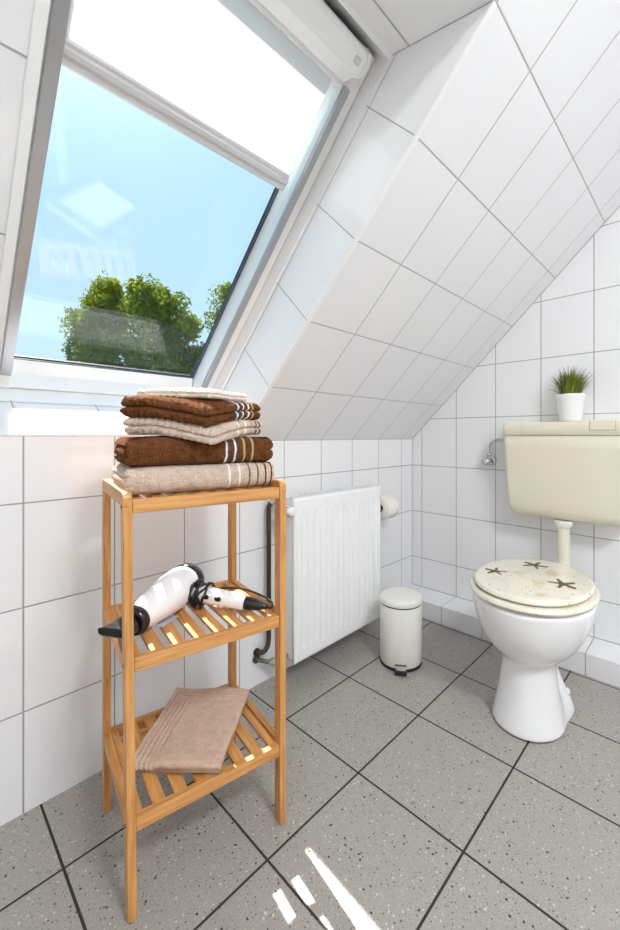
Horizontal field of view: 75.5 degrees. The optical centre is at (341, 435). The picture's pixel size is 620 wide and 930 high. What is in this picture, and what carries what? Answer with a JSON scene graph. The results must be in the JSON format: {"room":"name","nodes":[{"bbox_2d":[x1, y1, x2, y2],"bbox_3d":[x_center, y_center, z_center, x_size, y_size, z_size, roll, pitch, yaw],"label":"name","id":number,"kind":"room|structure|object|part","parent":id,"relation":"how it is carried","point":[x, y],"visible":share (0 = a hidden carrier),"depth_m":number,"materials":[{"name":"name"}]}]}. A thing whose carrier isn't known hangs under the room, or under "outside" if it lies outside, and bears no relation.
{"room":"bathroom","nodes":[
{"label":"bathroom","id":0,"kind":"room"},
{"bbox_2d":[0,439,411,825],"bbox_3d":[-0.629,0.502,1.170,0.100,0.966,2.900,0,0,43],"label":"wall","id":1,"kind":"structure","parent":0,"point":[51,498],"depth_m":1.05,"materials":[{"name":"tile"}]},
{"bbox_2d":[0,400,128,433],"bbox_3d":[-0.647,-0.033,1.207,0.176,0.123,0.654,0,0,43],"label":"windowsill","id":2,"kind":"structure","parent":1,"relation":"attached to","point":[16,417],"depth_m":1.08,"materials":[{"name":"tile"}]},
{"bbox_2d":[0,436,143,448],"bbox_3d":[-0.582,0.017,1.147,0.001,0.030,0.654,0,0,43],"label":"trim","id":3,"kind":"structure","parent":1,"relation":"attached to","point":[6,442],"depth_m":1.00,"materials":[{"name":"tile"}]},
{"bbox_2d":[0,434,163,435],"bbox_3d":[-0.583,-0.001,1.147,0.006,0.006,0.654,0,0,43],"label":"trim","id":4,"kind":"structure","parent":1,"relation":"attached to","point":[0,434],"depth_m":1.03,"materials":[{"name":"white plastic"}]},
{"bbox_2d":[0,0,496,406],"bbox_3d":[-0.254,-0.415,0.842,0.902,0.872,0.680,0,0,43],"label":"trim","id":5,"kind":"structure","parent":1,"relation":"attached to","point":[41,7],"depth_m":0.66,"materials":[{"name":"white plastic"}]},
{"bbox_2d":[253,499,274,655],"bbox_3d":[-0.267,0.515,1.455,0.106,0.564,0.036,0,0,-21],"label":"supply pipe","id":6,"kind":"object","parent":1,"relation":"attached to","point":[271,503],"visible":0.88,"depth_m":1.44,"materials":[{"name":"brown"}]},
{"bbox_2d":[253,653,287,665],"bbox_3d":[-0.254,0.810,1.437,0.127,0.041,0.034,0,0,-1],"label":"valve","id":7,"kind":"object","parent":1,"relation":"attached to","point":[256,659],"visible":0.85,"depth_m":1.43,"materials":[{"name":"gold metal"}]},
{"bbox_2d":[286,484,380,664],"bbox_3d":[-0.037,0.523,1.646,0.124,0.593,0.508,0,0,43],"label":"radiator","id":8,"kind":"object","parent":1,"relation":"attached to","point":[333,537],"visible":1,"depth_m":1.55,"materials":[{"name":"white metal"}]},
{"bbox_2d":[286,505,295,516],"bbox_3d":[-0.190,0.268,1.420,0.070,0.040,0.047,0,0,43],"label":"valve","id":9,"kind":"object","parent":8,"relation":"attached to","point":[290,510],"visible":0.67,"depth_m":1.39,"materials":[{"name":"white plastic"}]},
{"bbox_2d":[286,484,376,498],"bbox_3d":[-0.026,0.228,1.636,0.070,0.004,0.500,0,0,43],"label":"grille","id":10,"kind":"object","parent":8,"relation":"attached to","point":[361,489],"depth_m":1.61,"materials":[{"name":"white metal"}]},
{"bbox_2d":[0,618,619,929],"bbox_3d":[0.472,0.945,0.152,2.900,0.080,2.900,0,0,43],"label":"floor","id":11,"kind":"structure","parent":0,"point":[409,806],"depth_m":0.92,"materials":[{"name":"grey tile"}]},
{"bbox_2d":[102,479,285,923],"bbox_3d":[-0.356,0.505,0.953,0.343,0.800,0.302,0,0,-36],"label":"rack","id":12,"kind":"object","parent":11,"relation":"on","point":[118,754],"visible":0.71,"depth_m":0.88,"materials":[{"name":"brown wood"}]},
{"bbox_3d":[-0.569,0.519,0.968,0.017,0.772,0.026,0,0,-36],"label":"leg","id":13,"kind":"part","parent":12,"relation":"part of","materials":[{"name":"brown wood"}]},
{"bbox_3d":[-0.485,0.430,0.859,0.015,0.029,0.248,0,0,-38],"label":"rail","id":14,"kind":"part","parent":12,"relation":"part of","materials":[{"name":"brown wood"}]},
{"bbox_3d":[-0.483,0.730,0.860,0.015,0.029,0.249,0,0,-38],"label":"rail","id":15,"kind":"part","parent":12,"relation":"part of","materials":[{"name":"brown wood"}]},
{"bbox_3d":[-0.486,0.119,0.858,0.016,0.028,0.302,0,0,-37],"label":"rail","id":16,"kind":"part","parent":12,"relation":"part of","materials":[{"name":"brown wood"}]},
{"bbox_3d":[-0.400,0.519,0.750,0.025,0.772,0.026,0,0,-36],"label":"leg","id":17,"kind":"part","parent":12,"relation":"part of","materials":[{"name":"brown wood"}]},
{"bbox_2d":[155,615,177,626],"bbox_3d":[-0.394,0.419,0.900,0.020,0.001,0.055,0,0,14],"label":"paper tag","id":18,"kind":"object","parent":12,"relation":"on","point":[167,620],"visible":0.86,"depth_m":0.90,"materials":[{"name":"white paper"}]},
{"bbox_2d":[98,563,273,637],"bbox_3d":[-0.364,0.371,0.939,0.370,0.094,0.228,0,0,-36],"label":"hair dryer","id":19,"kind":"object","parent":12,"relation":"on","point":[184,584],"visible":0.92,"depth_m":0.93,"materials":[{"name":"white plastic"}]},
{"bbox_3d":[-0.301,0.389,0.965,0.148,0.055,0.045,0,0,9],"label":"handle","id":20,"kind":"part","parent":19,"relation":"part of","materials":[{"name":"white plastic"}]},
{"bbox_3d":[-0.269,0.385,0.982,0.211,0.064,0.083,0,0,-3],"label":"cord","id":21,"kind":"part","parent":19,"relation":"part of","materials":[{"name":"black rubber"}]},
{"bbox_2d":[135,687,249,772],"bbox_3d":[-0.353,0.702,0.965,0.204,0.038,0.255,0,0,1],"label":"towel","id":22,"kind":"object","parent":12,"relation":"on","point":[195,730],"visible":0.98,"depth_m":0.93,"materials":[{"name":"beige fabric"}]},
{"bbox_2d":[111,462,274,495],"bbox_3d":[-0.339,0.089,0.932,0.329,0.062,0.182,0,0,-36],"label":"bath towel","id":23,"kind":"object","parent":12,"relation":"on","point":[144,480],"visible":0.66,"depth_m":0.85,"materials":[{"name":"beige fabric"}]},
{"bbox_2d":[114,435,272,466],"bbox_3d":[-0.339,0.031,0.929,0.328,0.064,0.180,0,0,-36],"label":"bath towel","id":24,"kind":"object","parent":23,"relation":"on","point":[160,450],"visible":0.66,"depth_m":0.84,"materials":[{"name":"brown fabric"}]},
{"bbox_2d":[122,417,261,444],"bbox_3d":[-0.328,-0.011,0.919,0.186,0.062,0.257,0,0,20],"label":"hand towel","id":25,"kind":"object","parent":24,"relation":"on","point":[217,433],"visible":0.72,"depth_m":0.83,"materials":[{"name":"beige fabric"}]},
{"bbox_2d":[120,395,260,426],"bbox_3d":[-0.330,-0.052,0.913,0.179,0.067,0.266,0,0,21],"label":"hand towel","id":26,"kind":"object","parent":25,"relation":"on","point":[206,412],"visible":0.98,"depth_m":0.83,"materials":[{"name":"brown fabric"}]},
{"bbox_2d":[136,388,246,401],"bbox_3d":[-0.333,-0.094,0.911,0.213,0.025,0.119,0,0,-1],"label":"washcloth","id":27,"kind":"object","parent":26,"relation":"on","point":[198,393],"visible":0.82,"depth_m":0.86,"materials":[{"name":"white fabric"}]},
{"bbox_3d":[-0.315,0.519,1.154,0.017,0.772,0.026,0,0,-36],"label":"leg","id":28,"kind":"part","parent":12,"relation":"part of","materials":[{"name":"brown wood"}]},
{"bbox_3d":[-0.229,0.730,1.046,0.015,0.029,0.249,0,0,-39],"label":"rail","id":29,"kind":"part","parent":12,"relation":"part of","materials":[{"name":"brown wood"}]},
{"bbox_3d":[-0.229,0.430,1.046,0.015,0.029,0.249,0,0,-39],"label":"rail","id":30,"kind":"part","parent":12,"relation":"part of","materials":[{"name":"brown wood"}]},
{"bbox_3d":[-0.229,0.119,1.046,0.016,0.028,0.303,0,0,-39],"label":"rail","id":31,"kind":"part","parent":12,"relation":"part of","materials":[{"name":"brown wood"}]},
{"bbox_3d":[-0.143,0.519,0.939,0.017,0.772,0.026,0,0,-36],"label":"leg","id":32,"kind":"part","parent":12,"relation":"part of","materials":[{"name":"brown wood"}]},
{"bbox_2d":[380,587,421,675],"bbox_3d":[0.238,0.770,1.593,0.170,0.270,0.194,0,0,9],"label":"pedal bin","id":33,"kind":"object","parent":11,"relation":"on","point":[400,607],"visible":1,"depth_m":1.53,"materials":[{"name":"white plastic"}]},
{"bbox_3d":[0.226,0.884,1.511,0.038,0.010,0.018,0,0,9],"label":"pedal lever","id":34,"kind":"part","parent":33,"relation":"part of","materials":[{"name":"silver metal"}]},
{"bbox_3d":[0.240,0.649,1.604,0.170,0.027,0.170,0,0,9],"label":"lid","id":35,"kind":"part","parent":33,"relation":"part of","materials":[{"name":"white metal"}]},
{"bbox_2d":[470,559,600,742],"bbox_3d":[0.666,0.683,1.352,0.372,0.444,0.554,0,0,43],"label":"toilet","id":36,"kind":"object","parent":11,"relation":"on","point":[538,614],"visible":1,"depth_m":1.20,"materials":[{"name":"white ceramic"}]},
{"bbox_3d":[0.631,0.494,1.315,0.372,0.016,0.452,0,0,43],"label":"seat","id":37,"kind":"part","parent":36,"relation":"part of","materials":[{"name":"beige plastic"}]},
{"bbox_3d":[0.634,0.472,1.318,0.344,0.022,0.432,0,0,43],"label":"lid","id":38,"kind":"part","parent":36,"relation":"part of","materials":[{"name":"beige plastic"}]},
{"bbox_2d":[0,0,619,440],"bbox_3d":[-0.066,-0.702,0.649,1.490,1.443,2.900,0,0,43],"label":"ceiling","id":39,"kind":"structure","parent":0,"point":[515,169],"depth_m":1.20,"materials":[{"name":"tile"}]},
{"bbox_2d":[0,0,490,405],"bbox_3d":[-0.374,-0.507,0.955,1.229,1.052,0.730,0,0,43],"label":"window","id":40,"kind":"structure","parent":39,"relation":"attached to","point":[36,379],"depth_m":1.11,"materials":[{"name":"white plastic"}]},
{"bbox_2d":[0,0,371,388],"bbox_3d":[-0.416,-0.536,0.983,0.802,0.756,0.598,0,0,43],"label":"roller blind","id":41,"kind":"object","parent":40,"relation":"attached to","point":[219,74],"visible":0.94,"depth_m":0.84,"materials":[{"name":"white fabric"}]},
{"bbox_3d":[-0.627,-0.508,0.813,0.024,0.012,0.996,0,-44,-47],"label":"guide rail","id":42,"kind":"part","parent":41,"relation":"part of","materials":[{"name":"white metal"}]},
{"bbox_3d":[-0.248,-0.508,1.223,0.019,0.012,0.996,0,-44,-47],"label":"guide rail","id":43,"kind":"part","parent":41,"relation":"part of","materials":[{"name":"white metal"}]},
{"bbox_3d":[0.037,-0.852,0.906,0.017,0.003,0.014,0,-44,-47],"label":"rating plate","id":44,"kind":"part","parent":41,"relation":"part of","materials":[{"name":"white plastic"}]},
{"bbox_2d":[346,0,493,55],"bbox_3d":[-0.025,-0.891,0.632,0.278,0.085,0.654,0,0,43],"label":"ceiling","id":45,"kind":"structure","parent":39,"relation":"attached to","point":[398,25],"depth_m":0.84,"materials":[{"name":"tile"}]},
{"bbox_2d":[412,206,619,644],"bbox_3d":[1.497,-0.245,1.261,2.900,2.300,0.120,0,0,43],"label":"wall","id":46,"kind":"structure","parent":0,"point":[463,520],"depth_m":1.82,"materials":[{"name":"tile"}]},
{"bbox_2d":[481,438,503,465],"bbox_3d":[0.720,0.078,1.851,0.145,0.133,0.068,0,0,43],"label":"angle valve","id":47,"kind":"object","parent":46,"relation":"attached to","point":[490,460],"visible":0.85,"depth_m":1.87,"materials":[{"name":"silver metal"}]},
{"bbox_3d":[0.678,0.120,1.859,0.034,0.034,0.022,0,0,43],"label":"valve knob","id":48,"kind":"part","parent":47,"relation":"part of","materials":[{"name":"silver metal"}]},
{"bbox_2d":[405,584,619,687],"bbox_3d":[1.404,0.862,1.160,2.900,0.087,0.155,0,0,43],"label":"baseboard","id":49,"kind":"structure","parent":46,"relation":"attached to","point":[597,659],"depth_m":1.77,"materials":[{"name":"tile"}]},
{"bbox_2d":[503,420,619,526],"bbox_3d":[0.914,0.143,1.620,0.472,0.399,0.141,0,0,43],"label":"cistern","id":50,"kind":"object","parent":46,"relation":"attached to","point":[570,478],"visible":1,"depth_m":1.57,"materials":[{"name":"beige plastic"}]},
{"bbox_3d":[0.914,-0.028,1.621,0.472,0.055,0.139,0,0,43],"label":"tank lid","id":51,"kind":"part","parent":50,"relation":"part of","materials":[{"name":"beige plastic"}]},
{"bbox_2d":[554,519,572,565],"bbox_3d":[0.884,0.458,1.597,0.068,0.229,0.106,0,0,43],"label":"pipe","id":52,"kind":"object","parent":50,"relation":"attached to","point":[563,526],"visible":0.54,"depth_m":1.59,"materials":[{"name":"white plastic"}]},
{"bbox_2d":[544,366,593,421],"bbox_3d":[0.922,-0.169,1.614,0.208,0.227,0.188,0,0,43],"label":"potted grass","id":53,"kind":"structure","parent":50,"relation":"on","point":[571,399],"depth_m":1.58,"materials":[{"name":"white ceramic"}]},
{"bbox_2d":[556,393,584,421],"bbox_3d":[0.926,-0.111,1.609,0.103,0.110,0.103,0,0,43],"label":"pot","id":54,"kind":"object","parent":53,"relation":"attached to","point":[570,406],"depth_m":1.57,"materials":[{"name":"white ceramic"}]},
{"label":"outside","id":55,"kind":"structure","parent":0,"visible":0},
{"bbox_3d":[-13.149,4.205,18.122,38.500,0.200,55.000,0,0,43],"label":"ground","id":56,"kind":"structure","parent":55,"visible":0},
{"bbox_2d":[57,270,204,374],"bbox_3d":[-4.738,0.236,9.271,3.884,7.748,3.796,0,0,-1],"label":"leafy tree","id":57,"kind":"object","parent":56,"relation":"on","point":[102,319],"visible":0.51,"depth_m":8.47,"materials":[{"name":"green plant"}]},
{"bbox_2d":[203,281,230,333],"bbox_3d":[-2.505,0.158,9.729,2.089,7.903,2.032,0,0,-17],"label":"leafy tree","id":58,"kind":"object","parent":56,"relation":"on","point":[224,289],"visible":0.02,"depth_m":9.52,"materials":[{"name":"green plant"}]},
{"bbox_3d":[0.179,0.300,1.909,0.083,0.087,0.126,0,0,43],"label":"holder","id":59,"kind":"object","parent":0,"visible":0},
{"bbox_2d":[381,494,398,519],"bbox_3d":[0.207,0.338,1.887,0.110,0.110,0.084,0,0,43],"label":"toilet roll","id":60,"kind":"object","parent":59,"relation":"hanging from","point":[389,503],"visible":0.73,"depth_m":1.84,"materials":[{"name":"white paper"}]}
]}

